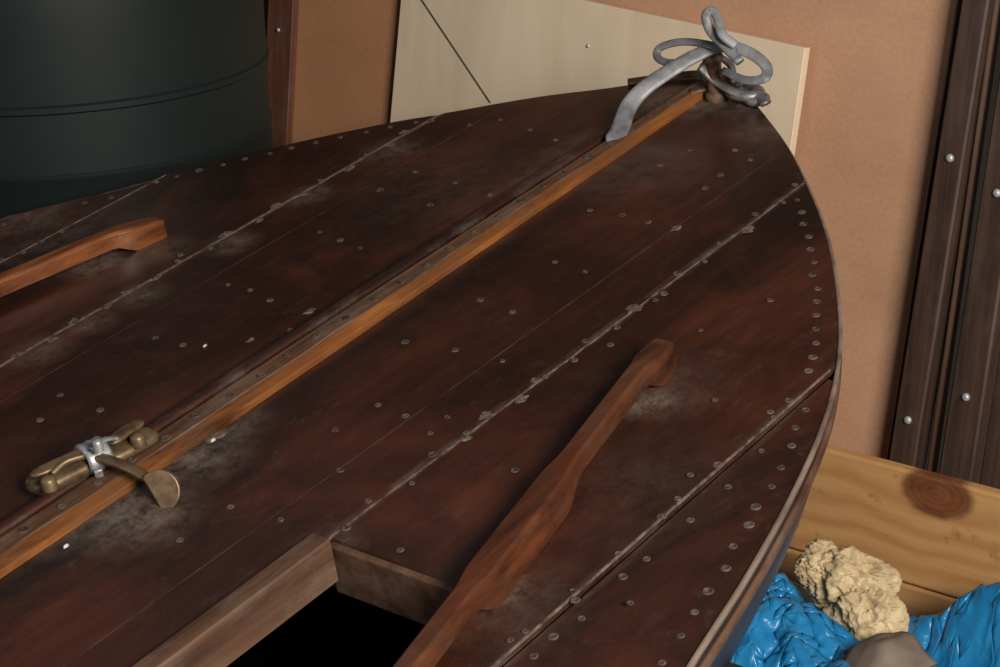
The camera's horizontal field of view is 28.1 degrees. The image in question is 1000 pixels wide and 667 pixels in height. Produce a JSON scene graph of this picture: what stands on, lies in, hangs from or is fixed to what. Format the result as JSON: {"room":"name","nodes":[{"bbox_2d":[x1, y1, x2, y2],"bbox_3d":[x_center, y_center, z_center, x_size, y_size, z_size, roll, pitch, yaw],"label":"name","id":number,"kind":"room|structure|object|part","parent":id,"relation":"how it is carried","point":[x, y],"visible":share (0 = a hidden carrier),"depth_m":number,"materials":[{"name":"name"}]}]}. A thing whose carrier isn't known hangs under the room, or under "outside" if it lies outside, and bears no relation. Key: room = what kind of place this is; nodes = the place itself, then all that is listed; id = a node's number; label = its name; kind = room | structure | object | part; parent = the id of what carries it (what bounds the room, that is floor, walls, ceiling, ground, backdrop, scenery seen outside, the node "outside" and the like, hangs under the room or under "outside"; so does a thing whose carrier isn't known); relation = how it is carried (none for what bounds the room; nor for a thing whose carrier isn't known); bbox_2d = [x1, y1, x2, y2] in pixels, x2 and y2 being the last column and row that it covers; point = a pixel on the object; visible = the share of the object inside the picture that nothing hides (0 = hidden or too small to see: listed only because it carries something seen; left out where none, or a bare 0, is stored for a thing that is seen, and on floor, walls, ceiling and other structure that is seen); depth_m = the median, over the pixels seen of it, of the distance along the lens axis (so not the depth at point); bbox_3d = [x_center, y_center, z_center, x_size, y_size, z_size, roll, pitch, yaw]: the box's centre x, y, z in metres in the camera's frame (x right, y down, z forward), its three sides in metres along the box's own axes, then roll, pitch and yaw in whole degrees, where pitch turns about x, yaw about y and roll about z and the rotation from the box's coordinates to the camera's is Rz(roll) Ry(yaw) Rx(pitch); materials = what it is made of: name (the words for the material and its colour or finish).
{"room":"boat shed","nodes":[
{"label":"boat shed","id":0,"kind":"room"},
{"bbox_2d":[263,0,999,472],"bbox_3d":[1.346,-0.771,2.470,7.200,2.700,0.001,14,25,37],"label":"wall","id":1,"kind":"structure","parent":0,"point":[997,63],"depth_m":3.23,"materials":[{"name":"brown wood"}]},
{"label":"floor","id":2,"kind":"structure","parent":0,"visible":0},
{"bbox_2d":[0,0,272,218],"bbox_3d":[-0.685,-0.164,3.247,0.670,1.140,0.670,14,25,37],"label":"barrel","id":3,"kind":"object","parent":2,"relation":"on","point":[97,96],"visible":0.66,"depth_m":2.89,"materials":[{"name":"green plastic"}]},
{"bbox_2d":[266,0,400,147],"bbox_3d":[-0.292,-0.317,3.615,0.404,1.154,0.183,14,25,37],"label":"wall","id":4,"kind":"structure","parent":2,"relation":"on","point":[331,63],"depth_m":3.60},
{"bbox_2d":[276,0,809,155],"bbox_3d":[0.004,-0.131,3.395,1.103,0.938,0.147,14,25,37],"label":"plywood sheet","id":5,"kind":"object","parent":2,"relation":"on","point":[452,55],"visible":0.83,"depth_m":3.27,"materials":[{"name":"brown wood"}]},
{"bbox_2d":[590,0,955,458],"bbox_3d":[0.207,-0.218,3.238,1.110,1.195,0.171,14,25,37],"label":"wall","id":6,"kind":"structure","parent":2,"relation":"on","point":[875,75],"depth_m":2.97,"materials":[{"name":"paint"}]},
{"bbox_2d":[730,538,999,666],"bbox_3d":[0.535,0.494,2.572,0.760,0.295,0.535,14,25,37],"label":"tarp","id":7,"kind":"object","parent":2,"relation":"on","point":[847,611],"visible":0.98,"depth_m":2.73,"materials":[{"name":"blue plastic"}]},
{"bbox_2d":[777,444,999,615],"bbox_3d":[0.769,0.392,2.772,1.700,0.337,0.041,14,25,37],"label":"planks","id":8,"kind":"object","parent":2,"relation":"on","point":[941,532],"visible":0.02,"depth_m":2.87,"materials":[{"name":"brown wood"}]},
{"bbox_2d":[886,0,999,472],"bbox_3d":[0.627,-0.103,2.882,0.222,1.206,0.083,-17,25,-37],"label":"timber post","id":9,"kind":"object","parent":2,"relation":"on","point":[939,275],"visible":0.8,"depth_m":2.85,"materials":[{"name":"wood"}]},
{"bbox_2d":[939,75,999,483],"bbox_3d":[0.691,-0.084,2.817,0.221,1.211,0.059,-17,25,-36],"label":"timber post","id":10,"kind":"object","parent":2,"relation":"on","point":[971,397],"visible":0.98,"depth_m":2.82,"materials":[{"name":"wood"}]},
{"bbox_2d":[980,352,999,488],"bbox_3d":[0.739,-0.082,2.811,0.204,1.208,0.043,-19,26,-40],"label":"timber post","id":11,"kind":"object","parent":2,"relation":"on","point":[990,474],"visible":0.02,"depth_m":2.86,"materials":[{"name":"brown wood"}]},
{"bbox_3d":[-0.098,0.497,2.523,0.900,0.375,0.435,14,25,37],"label":"trestle","id":12,"kind":"object","parent":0,"visible":0},
{"bbox_2d":[0,6,842,666],"bbox_3d":[-0.453,0.307,2.021,1.572,0.940,2.423,14,25,37],"label":"boat","id":13,"kind":"object","parent":12,"relation":"on","point":[550,380],"visible":1,"depth_m":2.11,"materials":[{"name":"brown wood"}]},
{"bbox_3d":[-0.376,0.134,1.984,0.093,0.020,0.014,11,24,32],"label":"cleat arm","id":14,"kind":"part","parent":13,"relation":"part of","materials":[{"name":"gold metal"}]},
{"bbox_3d":[0.281,-0.340,2.731,0.238,0.009,0.076,14,35,37],"label":"stem plate","id":15,"kind":"part","parent":13,"relation":"part of","materials":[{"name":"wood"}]},
{"bbox_3d":[0.288,-0.325,2.686,0.075,0.008,0.033,14,35,37],"label":"stem plate","id":16,"kind":"part","parent":13,"relation":"part of","materials":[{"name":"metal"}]},
{"bbox_3d":[0.288,-0.341,2.678,0.030,0.077,0.030,14,35,37],"label":"bow post","id":17,"kind":"part","parent":13,"relation":"part of","materials":[{"name":"wood"}]}
]}

